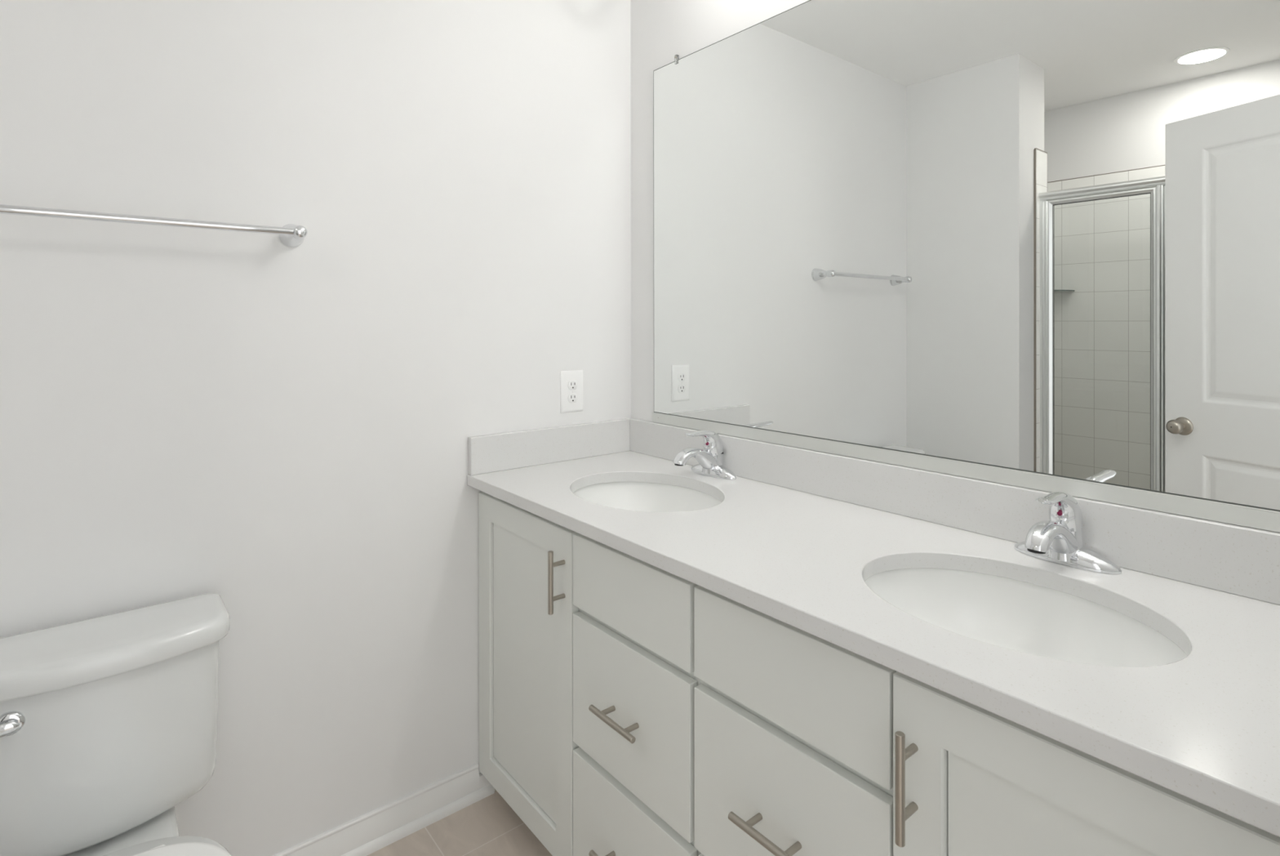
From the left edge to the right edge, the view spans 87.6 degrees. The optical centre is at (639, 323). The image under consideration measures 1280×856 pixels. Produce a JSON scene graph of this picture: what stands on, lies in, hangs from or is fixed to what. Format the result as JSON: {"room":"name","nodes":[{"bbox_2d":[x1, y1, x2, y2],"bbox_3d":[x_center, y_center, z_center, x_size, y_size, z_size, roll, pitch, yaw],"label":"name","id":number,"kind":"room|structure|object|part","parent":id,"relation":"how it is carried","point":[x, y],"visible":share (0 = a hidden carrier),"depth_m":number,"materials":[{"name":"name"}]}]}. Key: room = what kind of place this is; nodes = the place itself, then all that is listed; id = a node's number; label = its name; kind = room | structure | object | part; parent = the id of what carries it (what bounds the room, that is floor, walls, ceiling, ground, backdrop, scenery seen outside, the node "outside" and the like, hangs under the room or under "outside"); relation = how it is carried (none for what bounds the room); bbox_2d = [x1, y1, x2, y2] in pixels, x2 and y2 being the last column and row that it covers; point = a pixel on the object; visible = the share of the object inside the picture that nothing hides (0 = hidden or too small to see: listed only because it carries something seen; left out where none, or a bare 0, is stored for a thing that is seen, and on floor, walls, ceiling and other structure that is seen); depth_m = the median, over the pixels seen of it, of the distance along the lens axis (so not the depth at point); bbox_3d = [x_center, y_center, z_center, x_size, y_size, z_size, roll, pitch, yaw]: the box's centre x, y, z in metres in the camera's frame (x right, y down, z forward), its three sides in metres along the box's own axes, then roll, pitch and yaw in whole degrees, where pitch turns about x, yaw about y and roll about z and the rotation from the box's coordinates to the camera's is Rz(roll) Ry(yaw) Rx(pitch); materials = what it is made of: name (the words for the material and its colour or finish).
{"room":"bathroom","nodes":[
{"label":"bathroom","id":0,"kind":"room"},
{"bbox_2d":[0,0,631,855],"bbox_3d":[-0.792,0.069,1.611,2.108,2.435,0.115,0,0,-39],"label":"wall","id":1,"kind":"structure","parent":0,"point":[264,424],"depth_m":1.54,"materials":[{"name":"white paint"}]},
{"bbox_2d":[0,204,307,247],"bbox_3d":[-1.003,-0.201,1.303,0.657,0.054,0.094,0,0,-39],"label":"towel bar","id":2,"kind":"object","parent":1,"relation":"attached to","point":[291,235],"visible":1,"depth_m":1.31,"materials":[{"name":"silver metal"}]},
{"bbox_3d":[-0.770,-0.201,1.494,0.054,0.054,0.094,0,0,-39],"label":"post","id":3,"kind":"part","parent":2,"relation":"part of","materials":[{"name":"silver metal"}]},
{"bbox_2d":[272,763,494,855],"bbox_3d":[-0.880,1.244,1.450,1.225,0.086,0.024,0,0,-39],"label":"baseboard","id":4,"kind":"structure","parent":1,"relation":"attached to","point":[371,831],"depth_m":1.67,"materials":[{"name":"white paint"}]},
{"bbox_2d":[560,369,582,413],"bbox_3d":[-0.204,0.204,2.012,0.082,0.125,0.008,0,0,-39],"label":"wall outlet","id":5,"kind":"object","parent":1,"relation":"attached to","point":[571,381],"visible":1,"depth_m":2.01,"materials":[{"name":"white plastic"}]},
{"bbox_2d":[568,392,577,402],"bbox_3d":[-0.203,0.224,2.010,0.034,0.028,0.003,0,0,-39],"label":"receptacle","id":6,"kind":"object","parent":5,"relation":"attached to","point":[572,397],"depth_m":2.01,"materials":[{"name":"white plastic"}]},
{"bbox_2d":[568,379,577,389],"bbox_3d":[-0.203,0.185,2.010,0.034,0.028,0.003,0,0,-39],"label":"receptacle","id":7,"kind":"object","parent":5,"relation":"attached to","point":[572,384],"depth_m":2.01,"materials":[{"name":"white plastic"}]},
{"bbox_2d":[367,790,552,855],"bbox_3d":[-0.098,1.312,0.048,3.015,0.050,3.415,0,0,-39],"label":"floor","id":8,"kind":"structure","parent":0,"point":[489,825],"depth_m":1.67,"materials":[{"name":"tile"}]},
{"bbox_2d":[0,592,231,855],"bbox_3d":[-0.828,0.924,1.015,0.413,0.723,0.714,0,0,-39],"label":"toilet","id":9,"kind":"object","parent":8,"relation":"on","point":[108,722],"visible":1,"depth_m":1.16,"materials":[{"name":"white ceramic"}]},
{"bbox_3d":[-1.038,0.654,1.053,0.085,0.028,0.009,0,0,-39],"label":"lever","id":10,"kind":"part","parent":9,"relation":"part of","materials":[{"name":"silver metal"}]},
{"bbox_3d":[-1.023,0.650,1.084,0.038,0.038,0.022,0,0,-39],"label":"flush handle","id":11,"kind":"part","parent":9,"relation":"part of","materials":[{"name":"silver metal"}]},
{"bbox_3d":[-0.989,0.585,1.210,0.413,0.044,0.209,0,0,-39],"label":"tank lid","id":12,"kind":"part","parent":9,"relation":"part of","materials":[{"name":"white ceramic"}]},
{"bbox_3d":[-0.773,1.091,0.947,0.360,0.391,0.538,0,0,-39],"label":"bowl","id":13,"kind":"part","parent":9,"relation":"part of","materials":[{"name":"white ceramic"}]},
{"bbox_3d":[-0.735,0.869,0.901,0.360,0.018,0.404,0,0,-39],"label":"seat lid","id":14,"kind":"part","parent":9,"relation":"part of","materials":[{"name":"white plastic"}]},
{"bbox_2d":[478,491,700,855],"bbox_3d":[0.014,0.861,1.651,0.570,0.849,0.841,0,0,-39],"label":"vanity cabinet","id":15,"kind":"object","parent":8,"relation":"on","point":[588,681],"visible":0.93,"depth_m":1.43,"materials":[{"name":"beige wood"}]},
{"bbox_3d":[-0.285,0.839,1.651,0.006,0.621,0.320,0,0,-39],"label":"door panel","id":16,"kind":"part","parent":15,"relation":"part of","materials":[{"name":"white paint"}]},
{"bbox_3d":[-0.288,0.839,1.649,0.019,0.759,0.458,0,0,-39],"label":"door","id":17,"kind":"part","parent":15,"relation":"part of","materials":[{"name":"white paint"}]},
{"bbox_3d":[-0.185,0.569,1.475,0.041,0.138,0.012,0,0,-39],"label":"handle","id":18,"kind":"part","parent":15,"relation":"part of","materials":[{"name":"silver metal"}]},
{"bbox_3d":[-0.044,1.069,1.304,0.041,0.012,0.138,0,0,-39],"label":"handle","id":19,"kind":"part","parent":15,"relation":"part of","materials":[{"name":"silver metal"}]},
{"bbox_3d":[-0.044,0.775,1.304,0.041,0.012,0.138,0,0,-39],"label":"handle","id":20,"kind":"part","parent":15,"relation":"part of","materials":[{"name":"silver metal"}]},
{"bbox_3d":[-0.022,1.077,1.325,0.019,0.285,0.372,0,0,-39],"label":"drawer","id":21,"kind":"part","parent":15,"relation":"part of","materials":[{"name":"white paint"}]},
{"bbox_3d":[-0.023,0.775,1.324,0.019,0.280,0.372,0,0,-39],"label":"drawer","id":22,"kind":"part","parent":15,"relation":"part of","materials":[{"name":"white paint"}]},
{"bbox_3d":[-0.152,0.831,1.515,0.019,0.789,0.841,0,0,-39],"label":"frame","id":23,"kind":"part","parent":15,"relation":"part of","materials":[{"name":"white paint"}]},
{"bbox_2d":[466,450,1279,836],"bbox_3d":[0.289,0.421,1.323,0.566,0.029,1.697,0,0,-39],"label":"countertop","id":24,"kind":"structure","parent":15,"relation":"on","point":[1203,726],"depth_m":0.94,"materials":[{"name":"stone"}]},
{"bbox_2d":[467,417,629,475],"bbox_3d":[-0.249,0.356,1.968,0.543,0.101,0.019,0,0,-39],"label":"side splash","id":25,"kind":"object","parent":24,"relation":"on","point":[493,452],"visible":1,"depth_m":1.93,"materials":[{"name":"stone"}]},
{"bbox_2d":[573,481,720,511],"bbox_3d":[0.013,0.516,1.640,0.380,0.160,0.485,0,0,-39],"label":"sink","id":26,"kind":"object","parent":24,"relation":"in","point":[632,495],"visible":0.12,"depth_m":1.82,"materials":[{"name":"white ceramic"}]},
{"bbox_2d":[673,430,736,479],"bbox_3d":[0.181,0.344,1.763,0.146,0.127,0.170,0,0,24],"label":"faucet","id":27,"kind":"object","parent":24,"relation":"on","point":[710,460],"visible":1,"depth_m":1.76,"materials":[{"name":"silver metal"}]},
{"bbox_3d":[0.148,0.363,1.760,0.148,0.074,0.047,0,0,-39],"label":"spout","id":28,"kind":"part","parent":27,"relation":"part of","materials":[{"name":"silver metal"}]},
{"bbox_3d":[0.167,0.317,1.767,0.049,0.074,0.156,0,0,44],"label":"handle","id":29,"kind":"part","parent":27,"relation":"part of","materials":[{"name":"silver metal"}]},
{"bbox_3d":[0.197,0.391,1.800,0.055,0.030,0.163,0,0,-39],"label":"plate","id":30,"kind":"part","parent":27,"relation":"part of","materials":[{"name":"silver metal"}]},
{"bbox_2d":[865,567,1186,666],"bbox_3d":[0.543,0.516,0.991,0.380,0.160,0.485,0,0,-39],"label":"sink","id":31,"kind":"object","parent":24,"relation":"in","point":[1020,615],"visible":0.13,"depth_m":1.12,"materials":[{"name":"white ceramic"}]},
{"bbox_2d":[1013,491,1121,573],"bbox_3d":[0.692,0.344,1.139,0.170,0.127,0.146,0,0,-12],"label":"faucet","id":32,"kind":"object","parent":24,"relation":"on","point":[1058,539],"visible":1,"depth_m":1.11,"materials":[{"name":"silver metal"}]},
{"bbox_3d":[0.682,0.363,1.107,0.148,0.074,0.047,0,0,-39],"label":"spout","id":33,"kind":"part","parent":32,"relation":"part of","materials":[{"name":"silver metal"}]},
{"bbox_3d":[0.696,0.317,1.119,0.156,0.074,0.049,0,0,-39],"label":"handle","id":34,"kind":"part","parent":32,"relation":"part of","materials":[{"name":"silver metal"}]},
{"bbox_3d":[0.731,0.391,1.147,0.055,0.030,0.163,0,0,-39],"label":"plate","id":35,"kind":"part","parent":32,"relation":"part of","materials":[{"name":"silver metal"}]},
{"bbox_2d":[693,585,1279,855],"bbox_3d":[0.551,0.861,0.994,0.570,0.849,0.855,0,0,-39],"label":"vanity cabinet","id":36,"kind":"object","parent":8,"relation":"on","point":[806,744],"visible":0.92,"depth_m":0.89,"materials":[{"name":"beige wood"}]},
{"bbox_3d":[0.197,0.775,1.009,0.041,0.012,0.138,0,0,-39],"label":"handle","id":37,"kind":"part","parent":36,"relation":"part of","materials":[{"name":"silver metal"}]},
{"bbox_3d":[0.219,0.775,1.029,0.019,0.280,0.370,0,0,-39],"label":"drawer","id":38,"kind":"part","parent":36,"relation":"part of","materials":[{"name":"white paint"}]},
{"bbox_3d":[0.385,0.832,0.858,0.019,0.789,0.855,0,0,-39],"label":"frame","id":39,"kind":"part","parent":36,"relation":"part of","materials":[{"name":"white paint"}]},
{"bbox_3d":[0.335,0.579,0.840,0.041,0.138,0.012,0,0,-39],"label":"handle","id":40,"kind":"part","parent":36,"relation":"part of","materials":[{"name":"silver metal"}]},
{"bbox_3d":[0.491,0.839,0.702,0.006,0.621,0.333,0,0,-39],"label":"door panel","id":41,"kind":"part","parent":36,"relation":"part of","materials":[{"name":"white paint"}]},
{"bbox_3d":[0.488,0.839,0.700,0.019,0.759,0.471,0,0,-39],"label":"door","id":42,"kind":"part","parent":36,"relation":"part of","materials":[{"name":"white paint"}]},
{"bbox_2d":[631,0,808,421],"bbox_3d":[0.590,0.068,1.495,0.115,2.435,1.815,0,0,-39],"label":"wall","id":43,"kind":"structure","parent":0,"point":[661,30],"depth_m":2.09,"materials":[{"name":"white paint"}]},
{"bbox_2d":[626,417,1279,604],"bbox_3d":[0.501,0.356,1.496,0.019,0.101,1.697,0,0,-39],"label":"backsplash","id":44,"kind":"structure","parent":43,"relation":"attached to","point":[1228,557],"depth_m":1.26,"materials":[{"name":"stone"}]},
{"bbox_2d":[652,0,1279,532],"bbox_3d":[0.522,-0.246,1.476,0.010,1.101,1.528,0,0,-39],"label":"wall mirror","id":45,"kind":"object","parent":43,"relation":"attached to","point":[1033,244],"visible":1,"depth_m":1.28,"materials":[{"name":"grey mirror"}]}
]}

